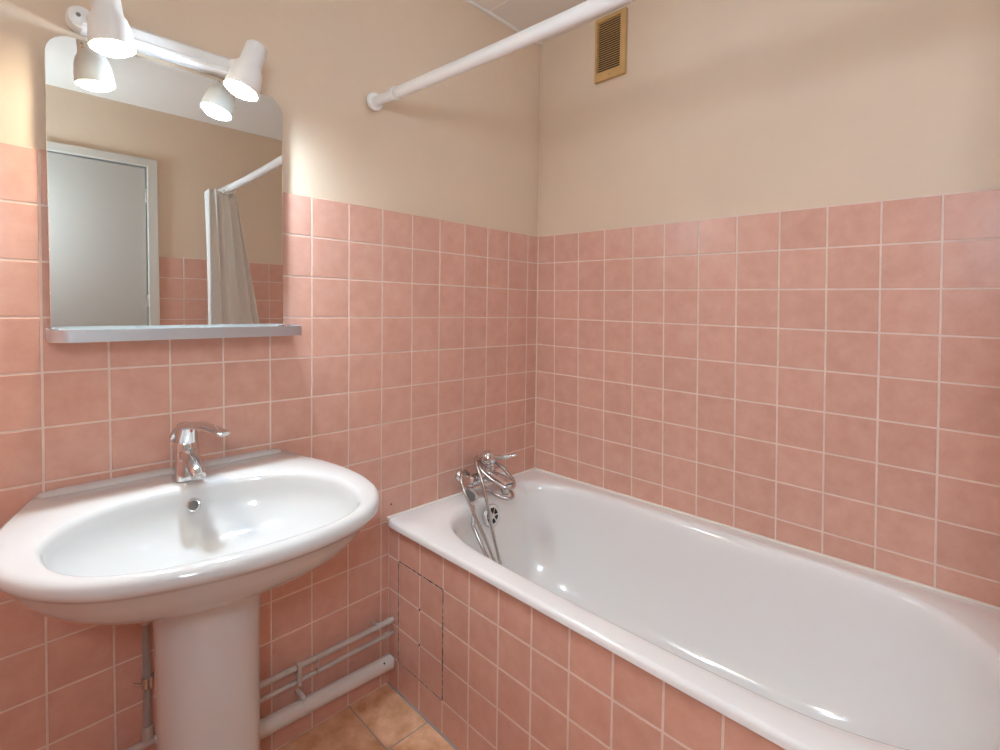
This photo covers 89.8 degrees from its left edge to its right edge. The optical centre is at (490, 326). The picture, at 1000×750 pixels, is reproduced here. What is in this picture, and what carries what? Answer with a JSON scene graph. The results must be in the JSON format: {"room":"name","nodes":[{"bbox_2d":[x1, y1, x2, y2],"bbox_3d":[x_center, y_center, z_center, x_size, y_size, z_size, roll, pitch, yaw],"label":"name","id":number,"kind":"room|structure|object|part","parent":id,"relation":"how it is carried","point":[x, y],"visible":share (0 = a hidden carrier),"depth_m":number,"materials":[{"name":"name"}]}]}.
{"room":"bathroom","nodes":[
{"label":"bathroom","id":0,"kind":"room"},
{"bbox_2d":[0,0,540,749],"bbox_3d":[-0.506,0.007,1.455,2.060,2.375,0.110,-2,3,-45],"label":"wall","id":1,"kind":"structure","parent":0,"point":[410,225],"depth_m":1.41,"materials":[{"name":"pink tile"}]},
{"bbox_2d":[133,621,153,742],"bbox_3d":[-0.769,0.719,1.122,0.041,0.408,0.039,1,2,4],"label":"riser pipe","id":2,"kind":"object","parent":1,"relation":"attached to","point":[146,683],"visible":0.77,"depth_m":1.11,"materials":[{"name":"silver metal"}]},
{"bbox_2d":[65,0,266,100],"bbox_3d":[-0.666,-0.586,1.067,0.351,0.131,0.171,-2,3,-45],"label":"wall lamp","id":3,"kind":"object","parent":1,"relation":"attached to","point":[108,32],"visible":1,"depth_m":1.09,"materials":[{"name":"white paint"}]},
{"bbox_3d":[-0.716,-0.586,0.949,0.074,0.122,0.074,-2,3,-45],"label":"lamp shade","id":4,"kind":"part","parent":3,"relation":"part of","materials":[{"name":"white paint"}]},
{"bbox_3d":[-0.717,-0.542,0.951,0.065,0.046,0.065,-2,3,-45],"label":"bulb","id":5,"kind":"part","parent":3,"relation":"part of","materials":[{"name":"white glass"}]},
{"bbox_3d":[-0.580,-0.621,1.173,0.086,0.022,0.021,2,3,32],"label":"swivel arm","id":6,"kind":"part","parent":3,"relation":"part of","materials":[{"name":"white paint"}]},
{"bbox_3d":[-0.564,-0.547,1.137,0.064,0.050,0.065,-2,3,-45],"label":"bulb","id":7,"kind":"part","parent":3,"relation":"part of","materials":[{"name":"white glass"}]},
{"bbox_3d":[-0.557,-0.589,1.142,0.091,0.128,0.074,-2,3,-45],"label":"lamp shade","id":8,"kind":"part","parent":3,"relation":"part of","materials":[{"name":"white paint"}]},
{"bbox_2d":[44,36,301,342],"bbox_3d":[-0.673,-0.278,1.123,0.489,0.604,0.106,-2,3,-45],"label":"wall mirror","id":9,"kind":"object","parent":1,"relation":"attached to","point":[165,184],"visible":1,"depth_m":1.10,"materials":[{"name":"silver metal"}]},
{"bbox_3d":[-0.676,0.012,1.134,0.489,0.024,0.106,-2,3,-45],"label":"shelf rail","id":10,"kind":"part","parent":9,"relation":"part of","materials":[{"name":"silver metal"}]},
{"bbox_2d":[125,617,393,749],"bbox_3d":[-0.575,0.946,1.325,0.743,0.061,0.045,-2,3,-45],"label":"pipe","id":11,"kind":"object","parent":1,"relation":"attached to","point":[296,669],"visible":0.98,"depth_m":1.38,"materials":[{"name":"white metal"}]},
{"bbox_2d":[260,630,393,703],"bbox_3d":[-0.567,0.969,1.325,0.733,0.019,0.018,-2,3,-45],"label":"pipe","id":12,"kind":"object","parent":11,"relation":"attached to","point":[385,635],"visible":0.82,"depth_m":1.42,"materials":[{"name":"silver metal"}]},
{"bbox_2d":[260,653,393,739],"bbox_3d":[-0.572,1.041,1.321,0.738,0.065,0.063,-2,3,-45],"label":"pipe","id":13,"kind":"object","parent":1,"relation":"attached to","point":[275,721],"visible":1,"depth_m":1.39,"materials":[{"name":"white plastic"}]},
{"bbox_2d":[455,450,516,494],"bbox_3d":[0.006,0.512,1.783,0.186,0.138,0.179,-2,3,-45],"label":"mixer tap","id":14,"kind":"object","parent":1,"relation":"attached to","point":[487,458],"visible":0.83,"depth_m":1.77,"materials":[{"name":"silver metal"}]},
{"bbox_2d":[459,455,515,564],"bbox_3d":[-0.013,0.642,1.743,0.191,0.346,0.183,-2,3,-45],"label":"shower","id":15,"kind":"object","parent":14,"relation":"attached to","point":[470,493],"visible":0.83,"depth_m":1.71,"materials":[{"name":"silver metal"}]},
{"bbox_3d":[-0.063,0.620,1.704,0.029,0.109,0.028,-2,3,-45],"label":"handle","id":16,"kind":"part","parent":15,"relation":"part of","materials":[{"name":"silver metal"}]},
{"bbox_3d":[0.027,0.466,1.808,0.133,0.047,0.058,0,2,-18],"label":"lever","id":17,"kind":"part","parent":14,"relation":"part of","materials":[{"name":"silver metal"}]},
{"bbox_3d":[0.030,0.536,1.759,0.047,0.044,0.110,-2,3,-45],"label":"spout","id":18,"kind":"part","parent":14,"relation":"part of","materials":[{"name":"silver metal"}]},
{"bbox_2d":[463,0,541,44],"bbox_3d":[-0.455,-1.123,1.371,1.860,0.008,0.015,-2,3,-45],"label":"trim","id":19,"kind":"structure","parent":1,"relation":"attached to","point":[470,2],"depth_m":1.83,"materials":[{"name":"white"}]},
{"bbox_2d":[534,45,541,465],"bbox_3d":[0.197,-0.278,2.057,0.004,1.718,0.004,-2,3,-45],"label":"trim","id":20,"kind":"structure","parent":1,"relation":"attached to","point":[541,45],"depth_m":2.06,"materials":[{"name":"beige"}]},
{"bbox_2d":[277,683,454,749],"bbox_3d":[0.148,1.204,0.826,2.060,0.050,1.990,-2,3,-45],"label":"floor","id":21,"kind":"structure","parent":0,"point":[382,719],"depth_m":1.43,"materials":[{"name":"tile"}]},
{"bbox_2d":[0,448,379,749],"bbox_3d":[-0.549,0.749,0.994,0.625,0.829,0.539,-2,3,-45],"label":"washbasin","id":22,"kind":"object","parent":21,"relation":"on","point":[195,560],"visible":0.99,"depth_m":0.94,"materials":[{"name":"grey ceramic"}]},
{"bbox_2d":[0,450,379,625],"bbox_3d":[-0.545,0.422,0.980,0.625,0.163,0.539,-2,3,-45],"label":"basin","id":23,"kind":"object","parent":22,"relation":"in","point":[148,546],"depth_m":0.95,"materials":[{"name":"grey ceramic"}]},
{"bbox_2d":[169,421,229,481],"bbox_3d":[-0.635,0.273,1.086,0.153,0.128,0.064,2,3,32],"label":"mixer tap","id":24,"kind":"object","parent":22,"relation":"on","point":[188,465],"visible":1,"depth_m":1.09,"materials":[{"name":"silver metal"}]},
{"bbox_3d":[-0.644,0.292,1.084,0.038,0.052,0.114,-2,3,-45],"label":"spout","id":25,"kind":"part","parent":24,"relation":"part of","materials":[{"name":"silver metal"}]},
{"bbox_3d":[-0.629,0.233,1.094,0.152,0.049,0.047,2,2,23],"label":"lever","id":26,"kind":"part","parent":24,"relation":"part of","materials":[{"name":"silver metal"}]},
{"bbox_2d":[387,527,784,749],"bbox_3d":[0.555,0.911,1.214,0.718,0.520,1.789,-2,3,-45],"label":"surround","id":27,"kind":"object","parent":21,"relation":"on","point":[483,667],"visible":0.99,"depth_m":1.22,"materials":[{"name":"tile"}]},
{"bbox_2d":[387,468,999,749],"bbox_3d":[0.459,0.808,1.305,0.730,0.391,1.521,-2,3,-45],"label":"bathtub","id":28,"kind":"object","parent":27,"relation":"in","point":[801,648],"visible":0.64,"depth_m":1.33,"materials":[{"name":"white ceramic"}]},
{"bbox_2d":[471,0,634,43],"bbox_3d":[0.175,-1.084,0.735,2.060,0.140,1.990,-2,3,-45],"label":"ceiling","id":29,"kind":"structure","parent":0,"point":[523,14],"depth_m":1.80,"materials":[{"name":"paint"}]},
{"bbox_2d":[535,0,999,606],"bbox_3d":[0.894,0.024,1.439,0.110,2.375,1.898,-2,3,-45],"label":"wall","id":30,"kind":"structure","parent":0,"point":[769,263],"depth_m":1.41,"materials":[{"name":"pink tile"}]},
{"bbox_2d":[594,7,627,83],"bbox_3d":[0.432,-1.005,1.798,0.017,0.224,0.124,-2,3,-45],"label":"air vent","id":31,"kind":"object","parent":30,"relation":"in","point":[611,31],"visible":1,"depth_m":1.79,"materials":[{"name":"beige plastic"}]},
{"bbox_3d":[0.829,0.077,0.105,1.873,2.375,0.110,-2,3,-45],"label":"wall","id":32,"kind":"structure","parent":0,"visible":0},
{"bbox_2d":[367,0,632,110],"bbox_3d":[0.295,-0.628,0.877,1.789,0.075,0.052,3,3,44],"label":"shower rail","id":33,"kind":"object","parent":32,"relation":"attached to","point":[589,9],"visible":1,"depth_m":1.12,"materials":[{"name":"white metal"}]}
]}

